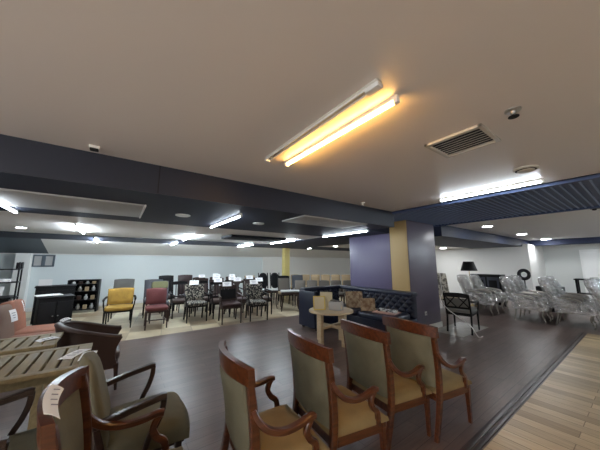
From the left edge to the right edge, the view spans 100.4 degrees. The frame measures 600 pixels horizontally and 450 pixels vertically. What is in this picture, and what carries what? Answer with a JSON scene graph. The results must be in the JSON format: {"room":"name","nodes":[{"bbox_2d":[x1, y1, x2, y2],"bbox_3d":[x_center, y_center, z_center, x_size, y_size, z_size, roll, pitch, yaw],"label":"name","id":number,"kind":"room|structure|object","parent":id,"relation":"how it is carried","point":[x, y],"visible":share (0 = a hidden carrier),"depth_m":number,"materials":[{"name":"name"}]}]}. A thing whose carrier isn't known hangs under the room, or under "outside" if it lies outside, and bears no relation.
{"room":"store","nodes":[
{"label":"store","id":0,"kind":"room"},
{"bbox_2d":[9,253,33,305],"bbox_3d":[-8.553,1.769,7.646,0.320,1.800,0.300,6,-11,-35],"label":"pillar","id":1,"kind":"structure","parent":0,"point":[27,258],"depth_m":7.60,"materials":[{"name":"white paint"}]},
{"bbox_2d":[0,211,321,243],"bbox_3d":[-3.473,0.114,5.805,7.900,0.120,3.300,6,-11,-35],"label":"ceiling","id":2,"kind":"structure","parent":0,"point":[34,222],"depth_m":5.28,"materials":[{"name":"white paint"}]},
{"bbox_2d":[221,234,285,241],"bbox_3d":[-1.252,0.374,6.887,1.600,0.060,0.750,6,-11,-35],"label":"panel","id":3,"kind":"object","parent":2,"relation":"attached to","point":[230,237],"visible":1,"depth_m":6.63,"materials":[{"name":"black metal"}]},
{"bbox_2d":[0,237,349,257],"bbox_3d":[-1.049,1.357,12.591,19.900,0.520,1.350,6,-11,-35],"label":"ceiling","id":4,"kind":"structure","parent":0,"point":[53,246],"depth_m":9.14,"materials":[{"name":"white paint"}]},
{"bbox_2d":[0,231,349,250],"bbox_3d":[-0.113,0.960,11.339,19.900,0.130,1.850,6,-11,-35],"label":"beam","id":5,"kind":"structure","parent":0,"point":[8,234],"depth_m":7.75,"materials":[{"name":"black paint"}]},
{"bbox_2d":[0,254,350,307],"bbox_3d":[-1.432,2.169,13.005,19.900,2.620,0.140,6,-11,-35],"label":"wall","id":6,"kind":"structure","parent":0,"point":[108,268],"depth_m":9.79,"materials":[{"name":"white paint"}]},
{"bbox_2d":[31,255,43,266],"bbox_3d":[-8.402,1.147,8.013,0.270,0.380,0.030,6,-11,-35],"label":"wall picture","id":7,"kind":"object","parent":6,"relation":"attached to","point":[37,261],"visible":0.94,"depth_m":8.01,"materials":[{"name":"grey paint"}]},
{"bbox_2d":[43,255,55,266],"bbox_3d":[-8.191,1.170,8.163,0.270,0.380,0.030,6,-11,-35],"label":"wall picture","id":8,"kind":"object","parent":6,"relation":"attached to","point":[49,260],"visible":1,"depth_m":8.16,"materials":[{"name":"grey paint"}]},
{"bbox_2d":[25,292,242,311],"bbox_3d":[-3.640,3.158,11.196,14.000,0.120,0.016,6,-11,-35],"label":"baseboard","id":9,"kind":"structure","parent":6,"relation":"attached to","point":[136,301],"depth_m":8.85,"materials":[{"name":"white plastic"}]},
{"bbox_2d":[0,253,336,258],"bbox_3d":[-3.465,1.463,11.554,14.200,0.030,0.050,6,-11,-35],"label":"crown molding","id":10,"kind":"structure","parent":6,"relation":"attached to","point":[0,253],"depth_m":9.66,"materials":[{"name":"white paint"}]},
{"bbox_2d":[26,293,345,340],"bbox_3d":[-0.878,3.077,9.929,17.400,0.100,5.300,6,-11,-35],"label":"floor tiles","id":11,"kind":"structure","parent":0,"point":[177,324],"depth_m":6.83,"materials":[{"name":"beige tile"}]},
{"bbox_2d":[0,262,22,299],"bbox_3d":[-6.587,1.563,5.361,0.700,1.520,0.400,7,-11,-40],"label":"shelf rack","id":12,"kind":"object","parent":11,"relation":"on","point":[18,269],"visible":0.55,"depth_m":5.51,"materials":[{"name":"black metal"}]},
{"bbox_2d":[30,284,76,325],"bbox_3d":[-6.245,2.012,6.347,0.760,0.930,0.515,8,-12,-43],"label":"base cabinet","id":13,"kind":"object","parent":11,"relation":"on","point":[67,288],"visible":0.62,"depth_m":6.21,"materials":[{"name":"black paint"}]},
{"bbox_2d":[38,279,52,285],"bbox_3d":[-6.284,1.419,6.176,0.043,0.155,0.240,-8,-12,44],"label":"paper tag","id":14,"kind":"object","parent":13,"relation":"on","point":[42,282],"visible":1,"depth_m":6.17,"materials":[{"name":"white paper"}]},
{"bbox_2d":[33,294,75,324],"bbox_3d":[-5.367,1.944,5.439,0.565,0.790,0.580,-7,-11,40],"label":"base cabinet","id":15,"kind":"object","parent":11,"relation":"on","point":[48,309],"visible":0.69,"depth_m":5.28,"materials":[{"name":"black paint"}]},
{"bbox_2d":[67,279,101,311],"bbox_3d":[-6.804,2.215,7.857,0.770,0.982,0.340,5,-10,-29],"label":"bookcase","id":16,"kind":"object","parent":11,"relation":"on","point":[95,301],"visible":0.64,"depth_m":7.93,"materials":[{"name":"black paint"}]},
{"bbox_2d":[102,288,136,327],"bbox_3d":[-4.364,1.995,6.041,0.665,0.879,0.640,6,-10,-32],"label":"upholstered armchair","id":17,"kind":"object","parent":11,"relation":"on","point":[119,296],"visible":0.98,"depth_m":6.13,"materials":[{"name":"yellow fabric"}]},
{"bbox_2d":[107,279,134,321],"bbox_3d":[-4.864,2.024,6.833,0.502,1.059,0.600,5,-10,-30],"label":"dining chair","id":18,"kind":"object","parent":11,"relation":"on","point":[118,283],"visible":0.26,"depth_m":7.04,"materials":[{"name":"black paint"}]},
{"bbox_2d":[142,279,162,317],"bbox_3d":[-4.273,2.114,7.287,0.502,1.019,0.600,6,-10,-33],"label":"dining chair","id":19,"kind":"object","parent":11,"relation":"on","point":[147,285],"visible":0.43,"depth_m":7.39,"materials":[{"name":"black paint"}]},
{"bbox_2d":[144,288,168,330],"bbox_3d":[-3.461,1.993,6.027,0.472,0.879,0.600,6,-10,-33],"label":"dining chair","id":20,"kind":"object","parent":11,"relation":"on","point":[158,296],"visible":1,"depth_m":6.12,"materials":[{"name":"red fabric"}]},
{"bbox_2d":[148,281,169,323],"bbox_3d":[-3.745,2.019,6.664,0.462,1.019,0.580,6,-10,-33],"label":"dining chair","id":21,"kind":"object","parent":11,"relation":"on","point":[154,284],"visible":0.5,"depth_m":6.82,"materials":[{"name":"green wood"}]},
{"bbox_2d":[158,275,174,312],"bbox_3d":[-4.308,2.191,8.060,0.462,1.099,0.580,6,-11,-35],"label":"chair","id":22,"kind":"object","parent":11,"relation":"on","point":[170,278],"visible":0.3,"depth_m":8.28,"materials":[{"name":"black paint"}]},
{"bbox_2d":[169,281,190,318],"bbox_3d":[-3.450,2.124,7.187,0.585,0.969,0.598,6,-11,-35],"label":"armchair","id":23,"kind":"object","parent":11,"relation":"on","point":[175,301],"visible":0.59,"depth_m":7.17,"materials":[{"name":"black paint"}]},
{"bbox_2d":[176,275,193,312],"bbox_3d":[-3.662,2.173,8.011,0.462,1.119,0.580,6,-10,-33],"label":"chair","id":24,"kind":"object","parent":11,"relation":"on","point":[188,278],"visible":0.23,"depth_m":8.14,"materials":[{"name":"brown wood"}]},
{"bbox_2d":[183,284,209,323],"bbox_3d":[-2.801,2.071,6.709,0.625,0.929,0.620,6,-10,-32],"label":"patterned armchair","id":25,"kind":"object","parent":11,"relation":"on","point":[194,293],"visible":0.99,"depth_m":6.80,"materials":[{"name":"multicoloured fabric"}]},
{"bbox_2d":[190,280,211,316],"bbox_3d":[-2.963,2.173,7.509,0.585,0.969,0.598,6,-11,-35],"label":"armchair","id":26,"kind":"object","parent":11,"relation":"on","point":[204,282],"visible":0.38,"depth_m":7.75,"materials":[{"name":"black paint"}]},
{"bbox_2d":[208,279,226,312],"bbox_3d":[-2.622,2.231,7.961,0.452,0.989,0.578,6,-10,-33],"label":"chair","id":27,"kind":"object","parent":11,"relation":"on","point":[210,280],"visible":0.25,"depth_m":8.08,"materials":[{"name":"brown wood"}]},
{"bbox_2d":[209,281,230,318],"bbox_3d":[-2.310,2.123,7.183,0.585,0.969,0.598,5,-10,-31],"label":"armchair","id":28,"kind":"object","parent":11,"relation":"on","point":[215,301],"visible":0.51,"depth_m":7.17,"materials":[{"name":"black paint"}]},
{"bbox_2d":[218,285,242,324],"bbox_3d":[-1.838,2.051,6.542,0.605,0.919,0.618,5,-10,-27],"label":"leather armchair","id":29,"kind":"object","parent":11,"relation":"on","point":[226,294],"visible":1,"depth_m":6.63,"materials":[{"name":"black leather"}]},
{"bbox_2d":[230,280,248,316],"bbox_3d":[-1.804,2.146,7.399,0.452,0.989,0.578,5,-10,-30],"label":"chair","id":30,"kind":"object","parent":11,"relation":"on","point":[239,299],"visible":0.53,"depth_m":7.58,"materials":[{"name":"brown wood"}]},
{"bbox_2d":[245,283,268,321],"bbox_3d":[-1.202,2.097,6.877,0.605,0.929,0.620,4,-10,-25],"label":"patterned armchair","id":31,"kind":"object","parent":11,"relation":"on","point":[253,291],"visible":0.98,"depth_m":7.00,"materials":[{"name":"multicoloured fabric"}]},
{"bbox_2d":[251,280,272,315],"bbox_3d":[-1.168,2.186,7.596,0.585,0.969,0.598,5,-10,-28],"label":"armchair","id":32,"kind":"object","parent":11,"relation":"on","point":[265,297],"visible":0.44,"depth_m":7.59,"materials":[{"name":"black paint"}]},
{"bbox_2d":[258,273,271,295],"bbox_3d":[-1.358,2.421,9.643,0.422,1.118,0.599,4,-10,-25],"label":"carved chair","id":33,"kind":"object","parent":11,"relation":"on","point":[264,276],"visible":0.38,"depth_m":9.88,"materials":[{"name":"black paint"}]},
{"bbox_2d":[270,273,283,302],"bbox_3d":[-0.920,2.447,9.811,0.422,1.118,0.599,4,-9,-24],"label":"carved chair","id":34,"kind":"object","parent":11,"relation":"on","point":[273,277],"visible":0.57,"depth_m":9.98,"materials":[{"name":"black paint"}]},
{"bbox_2d":[277,276,293,306],"bbox_3d":[-0.540,2.369,9.033,0.482,1.039,0.599,3,-9,-18],"label":"chair","id":35,"kind":"object","parent":11,"relation":"on","point":[283,282],"visible":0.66,"depth_m":9.22,"materials":[{"name":"grey fabric"}]},
{"bbox_2d":[280,290,298,311],"bbox_3d":[-0.318,2.433,8.065,0.620,0.627,0.450,1,-9,-6],"label":"side table","id":36,"kind":"object","parent":11,"relation":"on","point":[283,292],"visible":0.88,"depth_m":7.91,"materials":[{"name":"grey wood"}]},
{"bbox_2d":[292,275,302,301],"bbox_3d":[-0.051,2.531,10.032,0.482,1.019,0.600,2,-9,-14],"label":"chair","id":37,"kind":"object","parent":11,"relation":"on","point":[294,277],"visible":0.36,"depth_m":10.27,"materials":[{"name":"grey fabric"}]},
{"bbox_2d":[294,280,304,304],"bbox_3d":[0.006,2.428,8.888,0.402,0.879,0.560,0,-9,-1],"label":"chair","id":38,"kind":"object","parent":11,"relation":"on","point":[299,284],"visible":0.38,"depth_m":9.10,"materials":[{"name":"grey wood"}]},
{"bbox_2d":[331,280,343,303],"bbox_3d":[1.319,2.420,8.837,0.402,0.879,0.560,0,-9,-1],"label":"chair","id":39,"kind":"object","parent":11,"relation":"on","point":[333,282],"visible":0.44,"depth_m":9.05,"materials":[{"name":"brown wood"}]},
{"bbox_2d":[0,172,389,235],"bbox_3d":[-1.931,-0.375,3.587,7.750,0.420,2.180,6,-11,-35],"label":"ceiling","id":40,"kind":"structure","parent":0,"point":[162,209],"depth_m":3.37,"materials":[{"name":"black paint"}]},
{"bbox_2d":[0,188,145,217],"bbox_3d":[-3.132,-0.281,2.708,2.442,0.031,0.960,6,-11,-35],"label":"ceiling panel","id":41,"kind":"object","parent":40,"relation":"attached to","point":[9,197],"visible":1,"depth_m":2.89,"materials":[{"name":"grey paint"}]},
{"bbox_2d":[0,134,393,226],"bbox_3d":[-1.291,-0.449,2.700,7.750,0.302,0.012,6,-11,-35],"label":"beam","id":42,"kind":"structure","parent":40,"relation":"attached to","point":[20,156],"depth_m":2.56,"materials":[{"name":"grey paint"}]},
{"bbox_2d":[210,213,242,227],"bbox_3d":[-1.258,-0.051,4.141,0.032,0.054,1.460,6,-11,-35],"label":"tube light","id":43,"kind":"object","parent":40,"relation":"attached to","point":[240,214],"visible":1,"depth_m":3.98,"materials":[{"name":"white plastic"}]},
{"bbox_2d":[282,215,366,227],"bbox_3d":[0.456,-0.040,4.329,1.420,0.020,0.620,6,-11,-35],"label":"ceiling panel","id":44,"kind":"object","parent":40,"relation":"attached to","point":[304,219],"visible":1,"depth_m":4.25,"materials":[{"name":"grey"}]},
{"bbox_2d":[322,229,368,236],"bbox_3d":[1.008,0.204,5.818,0.032,0.054,1.460,6,-11,-35],"label":"tube light","id":45,"kind":"object","parent":40,"relation":"attached to","point":[366,230],"visible":1,"depth_m":5.72,"materials":[{"name":"white plastic"}]},
{"bbox_2d":[282,248,289,279],"bbox_3d":[-0.661,2.175,11.646,0.260,2.200,0.260,6,-11,-35],"label":"pillar","id":46,"kind":"structure","parent":0,"point":[285,251],"depth_m":11.62,"materials":[{"name":"yellow paint"}]},
{"bbox_2d":[0,0,599,211],"bbox_3d":[0.549,-1.047,0.167,7.700,0.120,6.370,6,-11,-35],"label":"ceiling","id":47,"kind":"structure","parent":0,"point":[215,88],"depth_m":1.42,"materials":[{"name":"white paint"}]},
{"bbox_2d":[264,78,382,162],"bbox_3d":[0.059,-0.700,1.892,0.050,0.047,1.305,6,-11,-35],"label":"fitting","id":48,"kind":"object","parent":47,"relation":"attached to","point":[374,86],"visible":1,"depth_m":1.67,"materials":[{"name":"beige"}]},
{"bbox_2d":[365,80,382,95],"bbox_3d":[0.414,-0.766,1.403,0.050,0.030,0.090,6,-11,-35],"label":"socket","id":49,"kind":"object","parent":48,"relation":"attached to","point":[374,86],"depth_m":1.39,"materials":[{"name":"white plastic"}]},
{"bbox_2d":[285,94,399,166],"bbox_3d":[0.224,-0.681,1.994,0.032,0.054,1.250,6,-11,-35],"label":"tube light","id":50,"kind":"object","parent":47,"relation":"attached to","point":[394,100],"visible":1,"depth_m":1.80,"materials":[{"name":"white glass"}]},
{"bbox_2d":[424,123,500,157],"bbox_3d":[1.353,-0.684,2.089,0.410,0.020,0.420,6,-11,-35],"label":"ceiling vent","id":51,"kind":"object","parent":47,"relation":"in","point":[478,136],"visible":1,"depth_m":2.07,"materials":[{"name":"beige metal"}]},
{"bbox_2d":[439,178,544,201],"bbox_3d":[2.547,-0.460,3.449,0.032,0.054,1.210,6,-11,-35],"label":"tube light","id":52,"kind":"object","parent":47,"relation":"attached to","point":[541,180],"visible":1,"depth_m":3.34,"materials":[{"name":"white plastic"}]},
{"bbox_2d":[504,106,521,119],"bbox_3d":[1.407,-0.735,1.649,0.090,0.051,0.090,6,-11,-35],"label":"security camera","id":53,"kind":"object","parent":47,"relation":"attached to","point":[512,111],"visible":1,"depth_m":1.64,"materials":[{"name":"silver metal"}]},
{"bbox_2d":[513,165,538,173],"bbox_3d":[2.412,-0.588,2.672,0.210,0.034,0.210,6,-11,-35],"label":"smoke detector","id":54,"kind":"object","parent":47,"relation":"attached to","point":[528,168],"visible":1,"depth_m":2.63,"materials":[{"name":"grey paint"}]},
{"bbox_2d":[0,297,599,449],"bbox_3d":[4.523,2.273,4.638,19.900,0.100,9.700,6,-11,-35],"label":"floor","id":55,"kind":"structure","parent":0,"point":[510,352],"depth_m":3.31,"materials":[{"name":"brown wood"}]},
{"bbox_2d":[0,387,36,449],"bbox_3d":[-1.702,1.262,1.321,0.671,0.912,0.645,7,-11,-37],"label":"chair","id":56,"kind":"object","parent":55,"relation":"on","point":[26,440],"visible":0.66,"depth_m":1.54,"materials":[{"name":"brown wood"}]},
{"bbox_2d":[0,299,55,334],"bbox_3d":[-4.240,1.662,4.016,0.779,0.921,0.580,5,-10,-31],"label":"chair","id":57,"kind":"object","parent":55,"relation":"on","point":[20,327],"visible":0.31,"depth_m":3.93,"materials":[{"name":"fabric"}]},
{"bbox_2d":[0,304,55,338],"bbox_3d":[-3.854,1.587,3.521,0.779,0.921,0.580,6,-10,-33],"label":"chair","id":58,"kind":"object","parent":55,"relation":"on","point":[6,326],"visible":0.25,"depth_m":3.46,"materials":[{"name":"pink fabric"}]},
{"bbox_2d":[9,309,17,321],"bbox_3d":[-3.870,1.221,3.376,0.046,0.154,0.140,4,-9,-24],"label":"paper tag","id":59,"kind":"object","parent":58,"relation":"hanging from","point":[13,313],"visible":1,"depth_m":3.38,"materials":[{"name":"white paper"}]},
{"bbox_2d":[0,332,63,429],"bbox_3d":[-3.049,1.465,2.117,1.400,0.740,0.560,6,-11,-35],"label":"table","id":60,"kind":"object","parent":55,"relation":"on","point":[14,345],"visible":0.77,"depth_m":2.33,"materials":[{"name":"brown wood"}]},
{"bbox_2d":[0,343,92,392],"bbox_3d":[-2.412,1.395,1.658,1.500,0.740,0.680,6,-11,-35],"label":"table","id":61,"kind":"object","parent":55,"relation":"on","point":[10,380],"visible":0.73,"depth_m":1.86,"materials":[{"name":"brown wood"}]},
{"bbox_2d":[57,349,89,359],"bbox_3d":[-1.892,1.083,2.109,0.100,0.009,0.240,1,-9,-8],"label":"paper tag","id":62,"kind":"object","parent":61,"relation":"on","point":[73,354],"visible":1,"depth_m":2.08,"materials":[{"name":"white paper"}]},
{"bbox_2d":[54,320,122,389],"bbox_3d":[-2.623,1.581,3.084,0.670,0.803,0.634,6,-11,-35],"label":"tub chair","id":63,"kind":"object","parent":55,"relation":"on","point":[105,338],"visible":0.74,"depth_m":2.97,"materials":[{"name":"brown leather"}]},
{"bbox_2d":[37,365,183,449],"bbox_3d":[-0.853,1.218,1.188,0.628,0.959,0.647,5,-10,-30],"label":"armchair","id":64,"kind":"object","parent":55,"relation":"on","point":[73,430],"visible":0.82,"depth_m":1.26,"materials":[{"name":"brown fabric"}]},
{"bbox_2d":[42,384,63,418],"bbox_3d":[-1.006,0.715,1.018,0.060,0.036,0.293,7,-11,-41],"label":"paper tag","id":65,"kind":"object","parent":64,"relation":"on","point":[51,397],"visible":1,"depth_m":1.00,"materials":[{"name":"white paper"}]},
{"bbox_2d":[79,351,189,449],"bbox_3d":[-1.157,1.327,1.748,0.671,0.912,0.645,6,-11,-35],"label":"chair","id":66,"kind":"object","parent":55,"relation":"on","point":[175,423],"visible":0.72,"depth_m":1.60,"materials":[{"name":"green fabric"}]},
{"bbox_2d":[218,340,329,449],"bbox_3d":[-0.222,1.288,1.650,0.628,0.959,0.647,5,-10,-30],"label":"armchair","id":67,"kind":"object","parent":55,"relation":"on","point":[279,427],"visible":1,"depth_m":1.47,"materials":[{"name":"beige fabric"}]},
{"bbox_2d":[309,307,352,347],"bbox_3d":[0.598,1.934,4.781,0.850,0.613,0.850,-6,-11,36],"label":"round table","id":68,"kind":"object","parent":55,"relation":"on","point":[321,326],"visible":0.66,"depth_m":4.58,"materials":[{"name":"brown wood"}]},
{"bbox_2d":[313,296,325,309],"bbox_3d":[0.369,1.504,4.839,0.230,0.255,0.129,1,-9,-4],"label":"photo frame","id":69,"kind":"object","parent":68,"relation":"on","point":[318,301],"visible":1,"depth_m":4.81,"materials":[{"name":"brown"}]},
{"bbox_2d":[314,297,323,308],"bbox_3d":[0.370,1.501,4.816,0.200,0.225,0.063,1,-9,-4],"label":"picture","id":70,"kind":"object","parent":69,"relation":"attached to","point":[318,301],"depth_m":4.81,"materials":[{"name":"beige paper"}]},
{"bbox_2d":[320,292,331,306],"bbox_3d":[0.544,1.528,5.143,0.250,0.298,0.147,-2,-9,14],"label":"card","id":71,"kind":"object","parent":68,"relation":"on","point":[328,295],"visible":0.5,"depth_m":5.11,"materials":[{"name":"beige paper"}]},
{"bbox_2d":[329,299,342,310],"bbox_3d":[0.689,1.530,4.785,0.260,0.188,0.170,-4,-9,24],"label":"storage box","id":72,"kind":"object","parent":68,"relation":"on","point":[336,305],"visible":1,"depth_m":4.71,"materials":[{"name":"grey"}]},
{"bbox_2d":[287,329,388,449],"bbox_3d":[0.252,1.337,1.971,0.628,0.959,0.647,5,-10,-29],"label":"armchair","id":73,"kind":"object","parent":55,"relation":"on","point":[345,417],"visible":0.98,"depth_m":1.77,"materials":[{"name":"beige fabric"}]},
{"bbox_2d":[299,285,417,330],"bbox_3d":[1.205,1.909,5.590,1.445,0.905,2.240,6,-11,-35],"label":"sofa","id":74,"kind":"object","parent":55,"relation":"on","point":[405,302],"visible":0.51,"depth_m":5.56,"materials":[{"name":"blue leather"}]},
{"bbox_2d":[343,303,360,315],"bbox_3d":[1.204,1.976,5.878,0.700,0.138,0.860,6,-11,-35],"label":"seat cushion","id":75,"kind":"object","parent":74,"relation":"on","point":[355,310],"depth_m":5.43,"materials":[{"name":"blue leather"}]},
{"bbox_2d":[345,291,362,307],"bbox_3d":[1.232,1.696,5.707,0.380,0.355,0.174,0,-9,2],"label":"pillow","id":76,"kind":"object","parent":74,"relation":"on","point":[352,297],"visible":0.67,"depth_m":5.67,"materials":[{"name":"beige fabric"}]},
{"bbox_2d":[360,298,374,310],"bbox_3d":[1.430,1.683,5.306,0.300,0.259,0.129,-1,-9,4],"label":"pillow","id":77,"kind":"object","parent":74,"relation":"on","point":[367,304],"visible":0.89,"depth_m":5.27,"materials":[{"name":"beige fabric"}]},
{"bbox_2d":[358,308,409,321],"bbox_3d":[1.719,1.869,5.173,0.700,0.138,0.880,6,-11,-35],"label":"seat cushion","id":78,"kind":"object","parent":74,"relation":"on","point":[367,316],"depth_m":5.02,"materials":[{"name":"blue leather"}]},
{"bbox_2d":[340,319,431,449],"bbox_3d":[0.773,1.395,2.355,0.628,0.959,0.647,5,-10,-29],"label":"armchair","id":79,"kind":"object","parent":55,"relation":"on","point":[369,362],"visible":0.97,"depth_m":2.16,"materials":[{"name":"green fabric"}]},
{"bbox_2d":[382,315,472,443],"bbox_3d":[1.258,1.422,2.529,0.628,0.959,0.647,5,-10,-30],"label":"armchair","id":80,"kind":"object","parent":55,"relation":"on","point":[413,344],"visible":0.72,"depth_m":2.33,"materials":[{"name":"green fabric"}]},
{"bbox_2d":[437,273,455,312],"bbox_3d":[4.585,2.121,7.868,0.522,1.179,0.620,1,-9,-6],"label":"striped chair","id":81,"kind":"object","parent":55,"relation":"on","point":[444,284],"visible":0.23,"depth_m":8.08,"materials":[{"name":"grey wood"}]},
{"bbox_2d":[438,322,487,336],"bbox_3d":[3.710,2.391,5.760,1.400,0.004,0.640,6,-11,-35],"label":"plastic wrap","id":82,"kind":"object","parent":55,"relation":"on","point":[461,329],"depth_m":5.69,"materials":[{"name":"clear plastic"}]},
{"bbox_2d":[443,292,479,335],"bbox_3d":[3.653,1.947,5.661,0.738,0.859,0.625,8,-12,-44],"label":"armchair","id":83,"kind":"object","parent":82,"relation":"on","point":[460,306],"visible":0.98,"depth_m":5.50,"materials":[{"name":"black paint"}]},
{"bbox_2d":[460,261,477,305],"bbox_3d":[6.154,2.104,9.033,0.540,1.555,0.540,6,-11,-35],"label":"floor lamp","id":84,"kind":"object","parent":55,"relation":"on","point":[469,266],"visible":0.84,"depth_m":8.97,"materials":[{"name":"black fabric"}]},
{"bbox_2d":[457,275,501,315],"bbox_3d":[5.455,2.106,7.621,0.822,1.139,0.977,6,-11,-36],"label":"armchair","id":85,"kind":"object","parent":55,"relation":"on","point":[485,300],"visible":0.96,"depth_m":7.52,"materials":[{"name":"plastic"}]},
{"bbox_2d":[469,274,509,312],"bbox_3d":[6.191,2.186,8.146,0.822,1.139,0.977,7,-11,-38],"label":"armchair","id":86,"kind":"object","parent":55,"relation":"on","point":[477,283],"visible":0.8,"depth_m":8.16,"materials":[{"name":"plastic"}]},
{"bbox_2d":[473,274,507,307],"bbox_3d":[6.821,2.333,9.011,0.444,1.095,0.920,6,-11,-35],"label":"sideboard","id":87,"kind":"object","parent":55,"relation":"on","point":[488,280],"visible":0.38,"depth_m":8.77,"materials":[{"name":"black paint"}]},
{"bbox_2d":[460,332,585,449],"bbox_3d":[1.398,1.823,2.042,11.750,0.008,0.098,6,-11,-35],"label":"trim","id":88,"kind":"structure","parent":55,"relation":"on","point":[473,441],"depth_m":2.69,"materials":[{"name":"grey metal"}]},
{"bbox_2d":[517,269,530,288],"bbox_3d":[8.060,2.219,8.935,0.414,1.297,0.400,-2,-9,14],"label":"round mirror","id":89,"kind":"object","parent":55,"relation":"on","point":[524,274],"visible":0.82,"depth_m":8.98,"materials":[{"name":"black paint"}]},
{"bbox_2d":[499,276,555,323],"bbox_3d":[6.096,1.972,6.737,0.822,1.139,0.977,6,-11,-35],"label":"armchair","id":90,"kind":"object","parent":55,"relation":"on","point":[515,296],"visible":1,"depth_m":6.65,"materials":[{"name":"clear plastic"}]},
{"bbox_2d":[511,275,556,318],"bbox_3d":[6.819,2.050,7.253,0.822,1.139,0.977,6,-10,-33],"label":"armchair","id":91,"kind":"object","parent":55,"relation":"on","point":[519,284],"visible":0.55,"depth_m":7.38,"materials":[{"name":"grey plastic"}]},
{"bbox_2d":[538,277,598,329],"bbox_3d":[6.622,1.884,6.161,0.822,1.139,0.976,7,-11,-38],"label":"armchair","id":92,"kind":"object","parent":55,"relation":"on","point":[580,308],"visible":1,"depth_m":6.06,"materials":[{"name":"grey plastic"}]},
{"bbox_2d":[546,276,599,324],"bbox_3d":[7.353,1.963,6.682,0.822,1.139,0.977,7,-11,-38],"label":"armchair","id":93,"kind":"object","parent":55,"relation":"on","point":[552,281],"visible":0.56,"depth_m":6.70,"materials":[{"name":"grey plastic"}]},
{"bbox_2d":[573,278,599,299],"bbox_3d":[9.236,2.145,7.471,0.400,1.005,1.300,6,-11,-35],"label":"bar table","id":94,"kind":"object","parent":55,"relation":"on","point":[577,283],"visible":0.51,"depth_m":7.88,"materials":[{"name":"black paint"}]},
{"bbox_2d":[584,279,599,306],"bbox_3d":[7.041,1.778,5.461,0.822,1.139,0.976,6,-10,-32],"label":"armchair","id":95,"kind":"object","parent":55,"relation":"on","point":[595,289],"visible":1,"depth_m":5.68,"materials":[{"name":"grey plastic"}]},
{"bbox_2d":[268,237,349,246],"bbox_3d":[0.663,0.567,8.753,2.300,0.130,3.300,6,-11,-35],"label":"beam","id":96,"kind":"structure","parent":0,"point":[322,241],"depth_m":8.51,"materials":[{"name":"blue paint"}]},
{"bbox_2d":[330,228,389,238],"bbox_3d":[2.003,0.115,6.813,2.450,0.420,1.490,6,-11,-35],"label":"beam","id":97,"kind":"structure","parent":0,"point":[384,230],"depth_m":6.00,"materials":[{"name":"blue paint"}]},
{"bbox_2d":[349,233,391,289],"bbox_3d":[1.801,1.369,6.344,0.100,2.200,1.300,6,-11,-35],"label":"panel","id":98,"kind":"object","parent":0,"point":[370,259],"visible":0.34,"depth_m":6.33,"materials":[{"name":"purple paint"}]},
{"bbox_2d":[318,244,470,249],"bbox_3d":[5.530,1.089,12.224,9.700,0.120,3.300,6,-11,-35],"label":"ceiling","id":99,"kind":"structure","parent":0,"point":[342,245],"depth_m":11.42,"materials":[{"name":"white paint"}]},
{"bbox_2d":[406,220,440,324],"bbox_3d":[2.762,1.181,5.976,1.200,2.460,0.440,6,-11,-35],"label":"column","id":100,"kind":"structure","parent":0,"point":[420,236],"depth_m":5.79,"materials":[{"name":"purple paint"}]},
{"bbox_2d":[389,220,410,291],"bbox_3d":[2.261,1.129,5.631,0.020,2.460,0.430,6,-11,-35],"label":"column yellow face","id":101,"kind":"structure","parent":100,"relation":"attached to","point":[398,244],"depth_m":5.67,"materials":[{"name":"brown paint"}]},
{"bbox_2d":[435,247,521,298],"bbox_3d":[7.139,2.470,13.924,0.120,2.300,8.420,6,-11,-35],"label":"wall","id":102,"kind":"structure","parent":0,"point":[505,261],"depth_m":12.01,"materials":[{"name":"white paint"}]},
{"bbox_2d":[433,226,528,248],"bbox_3d":[7.065,0.621,10.142,9.700,0.420,1.950,6,-11,-35],"label":"beam","id":103,"kind":"structure","parent":0,"point":[448,236],"depth_m":8.31,"materials":[{"name":"blue paint"}]},
{"bbox_2d":[392,173,599,226],"bbox_3d":[4.473,-0.521,3.342,2.430,0.135,7.000,6,-11,-35],"label":"ceiling","id":104,"kind":"structure","parent":0,"point":[595,177],"depth_m":4.05,"materials":[{"name":"blue"}]},
{"bbox_2d":[394,180,599,225],"bbox_3d":[4.468,-0.482,3.336,2.330,0.016,6.907,6,-11,-35],"label":"ceiling slats","id":105,"kind":"structure","parent":104,"relation":"attached to","point":[397,217],"depth_m":4.50,"materials":[{"name":"blue paint"}]},
{"bbox_2d":[446,209,599,240],"bbox_3d":[9.537,-0.051,6.716,9.770,0.120,6.600,6,-11,-35],"label":"ceiling","id":106,"kind":"structure","parent":0,"point":[585,223],"depth_m":6.93,"materials":[{"name":"white paint"}]},
{"bbox_2d":[518,244,534,296],"bbox_3d":[9.491,1.947,10.481,0.140,2.300,0.320,6,-11,-35],"label":"wall","id":107,"kind":"structure","parent":0,"point":[524,256],"depth_m":10.47,"materials":[{"name":"white paint"}]},
{"bbox_2d":[528,244,546,292],"bbox_3d":[10.605,2.054,11.184,2.500,2.300,0.130,6,-11,-35],"label":"wall","id":108,"kind":"structure","parent":0,"point":[538,268],"depth_m":11.08,"materials":[{"name":"white paint"}]},
{"bbox_2d":[529,237,599,245],"bbox_3d":[12.486,0.441,8.792,0.500,0.230,6.600,6,-11,-35],"label":"beam","id":109,"kind":"structure","parent":0,"point":[589,240],"depth_m":10.38,"materials":[{"name":"blue paint"}]},
{"bbox_2d":[542,243,599,297],"bbox_3d":[13.569,1.612,9.342,0.100,2.620,6.500,6,-11,-35],"label":"wall","id":110,"kind":"structure","parent":0,"point":[562,262],"depth_m":11.32,"materials":[{"name":"grey paint"}]},
{"bbox_2d":[579,249,599,298],"bbox_3d":[12.476,2.090,10.604,0.130,2.095,0.640,6,-11,-35],"label":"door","id":111,"kind":"structure","parent":110,"relation":"in","point":[590,259],"depth_m":10.71,"materials":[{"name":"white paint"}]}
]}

